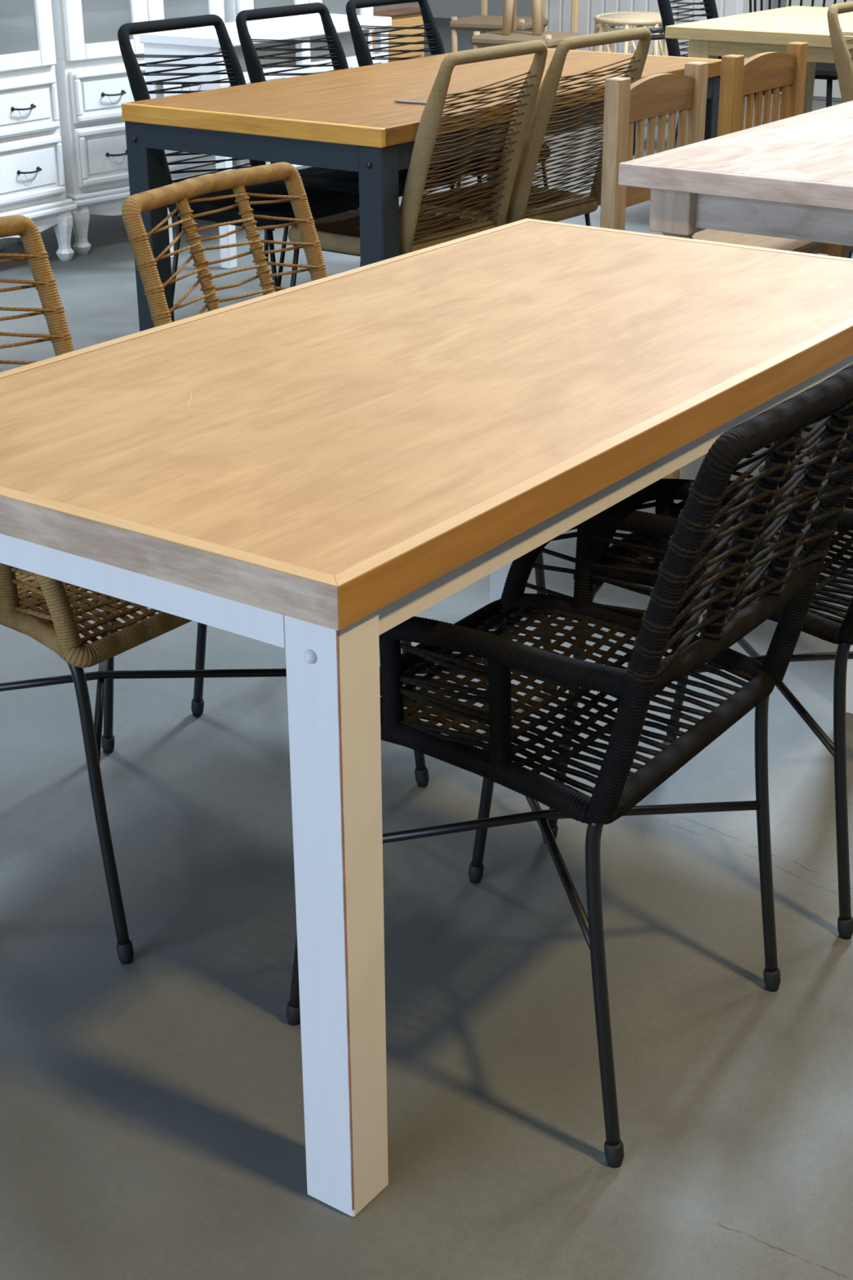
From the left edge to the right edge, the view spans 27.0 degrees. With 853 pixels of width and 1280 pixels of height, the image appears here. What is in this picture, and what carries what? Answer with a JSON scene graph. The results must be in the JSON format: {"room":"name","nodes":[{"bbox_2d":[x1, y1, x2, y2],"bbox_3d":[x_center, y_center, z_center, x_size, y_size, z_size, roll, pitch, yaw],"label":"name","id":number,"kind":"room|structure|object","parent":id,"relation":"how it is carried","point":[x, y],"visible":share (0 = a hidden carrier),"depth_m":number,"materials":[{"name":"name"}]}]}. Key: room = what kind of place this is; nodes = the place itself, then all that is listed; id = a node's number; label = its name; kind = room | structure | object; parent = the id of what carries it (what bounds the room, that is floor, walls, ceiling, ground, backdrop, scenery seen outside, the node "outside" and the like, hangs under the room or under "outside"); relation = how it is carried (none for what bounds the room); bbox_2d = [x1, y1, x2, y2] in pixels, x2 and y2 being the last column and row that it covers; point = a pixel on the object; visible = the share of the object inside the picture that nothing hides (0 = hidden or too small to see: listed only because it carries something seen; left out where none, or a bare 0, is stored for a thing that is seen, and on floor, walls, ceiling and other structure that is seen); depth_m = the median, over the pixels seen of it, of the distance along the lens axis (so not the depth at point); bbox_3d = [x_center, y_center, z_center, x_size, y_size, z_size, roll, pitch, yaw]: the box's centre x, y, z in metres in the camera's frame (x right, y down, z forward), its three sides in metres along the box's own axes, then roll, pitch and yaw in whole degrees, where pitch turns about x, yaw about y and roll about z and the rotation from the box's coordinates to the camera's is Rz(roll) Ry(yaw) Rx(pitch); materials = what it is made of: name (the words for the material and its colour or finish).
{"room":"store","nodes":[
{"label":"store","id":0,"kind":"room"},
{"bbox_2d":[0,17,852,1279],"bbox_3d":[-0.512,-1.149,6.206,16.000,0.120,21.000,16,29,32],"label":"floor","id":1,"kind":"structure","parent":0,"point":[152,1113],"depth_m":2.39,"materials":[{"name":"concrete"}]},
{"bbox_2d":[0,0,76,261],"bbox_3d":[-1.720,-2.156,6.149,0.466,1.780,0.844,15,28,31],"label":"display cabinet","id":2,"kind":"object","parent":1,"relation":"on","point":[33,184],"visible":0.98,"depth_m":6.36,"materials":[{"name":"white paint"}]},
{"bbox_2d":[15,0,235,254],"bbox_3d":[-1.203,-2.455,6.819,0.466,1.780,0.844,19,31,37],"label":"display cabinet","id":3,"kind":"object","parent":1,"relation":"on","point":[92,82],"visible":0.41,"depth_m":6.67,"materials":[{"name":"white paint"}]},
{"bbox_2d":[0,214,286,964],"bbox_3d":[-0.520,-0.108,2.593,0.599,0.905,0.466,17,29,33],"label":"armchair","id":4,"kind":"object","parent":1,"relation":"on","point":[59,629],"visible":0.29,"depth_m":2.42,"materials":[{"name":"brown wicker"}]},
{"bbox_2d":[117,14,360,302],"bbox_3d":[-0.529,-1.356,5.356,0.603,0.948,0.489,16,29,32],"label":"dining chair","id":5,"kind":"object","parent":1,"relation":"on","point":[323,201],"visible":0.55,"depth_m":5.30,"materials":[{"name":"black metal"}]},
{"bbox_2d":[138,13,391,269],"bbox_3d":[-0.584,-1.941,6.847,0.384,0.810,1.024,16,29,32],"label":"console table","id":6,"kind":"object","parent":1,"relation":"on","point":[200,41],"visible":0.48,"depth_m":6.50,"materials":[{"name":"white paint"}]},
{"bbox_2d":[223,0,373,169],"bbox_3d":[-0.636,-2.720,7.409,0.466,1.780,0.844,19,31,37],"label":"display cabinet","id":7,"kind":"object","parent":1,"relation":"on","point":[232,8],"visible":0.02,"depth_m":7.25,"materials":[{"name":"white paint"}]},
{"bbox_2d":[121,162,557,787],"bbox_3d":[-0.132,-0.311,3.047,0.599,0.905,0.466,15,28,30],"label":"armchair","id":8,"kind":"object","parent":1,"relation":"on","point":[179,193],"visible":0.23,"depth_m":3.02,"materials":[{"name":"brown wicker"}]},
{"bbox_2d":[235,2,459,291],"bbox_3d":[-0.230,-1.540,5.766,0.603,0.948,0.489,16,29,32],"label":"dining chair","id":9,"kind":"object","parent":1,"relation":"on","point":[340,179],"visible":0.35,"depth_m":5.71,"materials":[{"name":"black metal"}]},
{"bbox_2d":[372,3,424,62],"bbox_3d":[-0.436,-2.796,8.911,0.535,0.700,0.810,16,29,32],"label":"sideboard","id":10,"kind":"object","parent":1,"relation":"on","point":[404,15],"visible":0.06,"depth_m":8.83,"materials":[{"name":"brown wood"}]},
{"bbox_2d":[288,40,547,287],"bbox_3d":[-0.044,-1.149,4.883,0.603,0.948,0.489,17,29,33],"label":"dining chair","id":11,"kind":"object","parent":1,"relation":"on","point":[420,228],"visible":0.84,"depth_m":4.71,"materials":[{"name":"beige wicker"}]},
{"bbox_2d":[121,48,721,331],"bbox_3d":[0.073,-1.342,5.537,0.895,0.770,1.915,16,29,32],"label":"dining table","id":12,"kind":"object","parent":1,"relation":"on","point":[348,119],"visible":0.6,"depth_m":4.87,"materials":[{"name":"blue paint"}]},
{"bbox_2d":[393,100,426,104],"bbox_3d":[-0.030,-1.470,4.867,0.132,0.008,0.009,11,26,23],"label":"pen","id":13,"kind":"object","parent":12,"relation":"on","point":[395,101],"visible":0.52,"depth_m":4.87,"materials":[{"name":"silver metal"}]},
{"bbox_2d":[0,218,852,1217],"bbox_3d":[0.054,-0.069,2.665,0.834,0.770,1.652,16,29,32],"label":"dining table","id":14,"kind":"object","parent":1,"relation":"on","point":[309,469],"visible":0.98,"depth_m":2.08,"materials":[{"name":"brown wood"}]},
{"bbox_2d":[346,0,550,188],"bbox_3d":[0.096,-1.728,6.188,0.603,0.948,0.489,16,29,32],"label":"dining chair","id":15,"kind":"object","parent":1,"relation":"on","point":[362,52],"visible":0.33,"depth_m":6.11,"materials":[{"name":"black fabric"}]},
{"bbox_2d":[448,0,548,52],"bbox_3d":[0.459,-3.830,11.112,0.510,0.800,0.455,11,26,23],"label":"chair","id":16,"kind":"object","parent":1,"relation":"on","point":[483,23],"visible":0.29,"depth_m":11.00,"materials":[{"name":"brown wood"}]},
{"bbox_2d":[470,0,579,50],"bbox_3d":[0.576,-3.420,10.186,0.510,0.800,0.455,13,27,27],"label":"chair","id":17,"kind":"object","parent":1,"relation":"on","point":[552,39],"visible":0.22,"depth_m":10.08,"materials":[{"name":"brown wood"}]},
{"bbox_2d":[502,0,543,35],"bbox_3d":[0.550,-3.683,10.072,0.308,0.480,0.308,2,24,6],"label":"chair legs","id":18,"kind":"object","parent":17,"relation":"on","point":[508,12],"visible":1,"depth_m":10.04,"materials":[{"name":"brown wood"}]},
{"bbox_2d":[420,26,651,226],"bbox_3d":[0.272,-1.300,5.220,0.603,0.948,0.489,17,29,34],"label":"dining chair","id":19,"kind":"object","parent":1,"relation":"on","point":[527,201],"visible":0.64,"depth_m":4.99,"materials":[{"name":"beige wicker"}]},
{"bbox_2d":[285,363,852,1168],"bbox_3d":[0.183,0.083,2.155,0.599,0.905,0.466,16,29,32],"label":"armchair","id":20,"kind":"object","parent":1,"relation":"on","point":[791,573],"visible":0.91,"depth_m":2.00,"materials":[{"name":"black wicker"}]},
{"bbox_2d":[592,12,675,124],"bbox_3d":[1.154,-3.206,9.965,0.485,0.551,0.540,-2,24,-5],"label":"rattan stool","id":21,"kind":"object","parent":1,"relation":"on","point":[639,20],"visible":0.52,"depth_m":9.76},
{"bbox_2d":[632,27,665,155],"bbox_3d":[1.271,-2.772,8.980,0.457,0.585,0.466,5,24,11],"label":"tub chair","id":22,"kind":"object","parent":1,"relation":"on","point":[656,30],"visible":0.05,"depth_m":8.91,"materials":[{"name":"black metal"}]},
{"bbox_2d":[545,0,773,60],"bbox_3d":[1.449,-4.088,11.455,1.540,0.985,0.490,16,29,32],"label":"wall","id":23,"kind":"structure","parent":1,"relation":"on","point":[558,12],"depth_m":11.35,"materials":[{"name":"white paint"}]},
{"bbox_2d":[542,420,852,939],"bbox_3d":[0.546,-0.110,2.586,0.599,0.905,0.466,15,28,30],"label":"armchair","id":24,"kind":"object","parent":1,"relation":"on","point":[835,630],"visible":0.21,"depth_m":2.46,"materials":[{"name":"black wicker"}]},
{"bbox_2d":[600,61,824,254],"bbox_3d":[0.766,-1.047,4.734,0.427,0.875,0.488,16,29,32],"label":"slatted chair","id":25,"kind":"object","parent":1,"relation":"on","point":[625,103],"visible":0.44,"depth_m":4.67,"materials":[{"name":"brown wood"}]},
{"bbox_2d":[657,0,782,145],"bbox_3d":[1.366,-2.560,8.052,0.603,0.948,0.489,16,29,32],"label":"dining chair","id":26,"kind":"object","parent":1,"relation":"on","point":[664,6],"visible":0.21,"depth_m":7.96,"materials":[{"name":"black metal"}]},
{"bbox_2d":[617,100,852,479],"bbox_3d":[1.377,-0.889,4.500,1.030,0.770,1.838,16,29,32],"label":"dining table","id":27,"kind":"object","parent":1,"relation":"on","point":[791,178],"visible":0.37,"depth_m":3.92,"materials":[{"name":"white wood"}]},
{"bbox_2d":[665,5,852,113],"bbox_3d":[1.924,-2.076,7.173,1.570,0.770,1.190,16,29,32],"label":"dining table","id":28,"kind":"object","parent":1,"relation":"on","point":[748,35],"visible":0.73,"depth_m":6.95,"materials":[{"name":"brown wood"}]},
{"bbox_2d":[773,16,790,20],"bbox_3d":[1.448,-2.533,7.250,0.044,0.007,0.100,10,26,21],"label":"price card","id":29,"kind":"object","parent":28,"relation":"on","point":[780,18],"visible":1,"depth_m":7.22,"materials":[{"name":"white paper"}]},
{"bbox_2d":[716,41,852,257],"bbox_3d":[1.141,-1.264,5.218,0.427,0.875,0.488,16,29,32],"label":"slatted chair","id":30,"kind":"object","parent":1,"relation":"on","point":[766,72],"visible":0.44,"depth_m":5.14,"materials":[{"name":"brown wood"}]},
{"bbox_2d":[749,0,852,107],"bbox_3d":[1.849,-2.801,8.759,0.628,0.815,0.554,13,27,28],"label":"armchair","id":31,"kind":"object","parent":1,"relation":"on","point":[824,71],"visible":0.1,"depth_m":8.50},
{"bbox_2d":[779,0,852,102],"bbox_3d":[2.800,-4.182,10.522,1.150,1.900,0.520,16,29,32],"label":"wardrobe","id":32,"kind":"object","parent":1,"relation":"on","point":[820,85],"visible":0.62,"depth_m":10.79,"materials":[{"name":"paint"}]},
{"bbox_2d":[826,0,852,258],"bbox_3d":[1.652,-1.602,5.886,0.603,0.948,0.489,16,29,32],"label":"dining chair","id":33,"kind":"object","parent":1,"relation":"on","point":[842,59],"visible":0.81,"depth_m":5.71,"materials":[{"name":"beige wicker"}]},
{"bbox_2d":[409,0,786,18],"bbox_3d":[4.999,-6.498,12.392,16.000,4.600,0.150,16,29,32],"label":"wall","id":34,"kind":"structure","parent":0,"point":[447,9],"depth_m":16.18,"materials":[{"name":"paint"}]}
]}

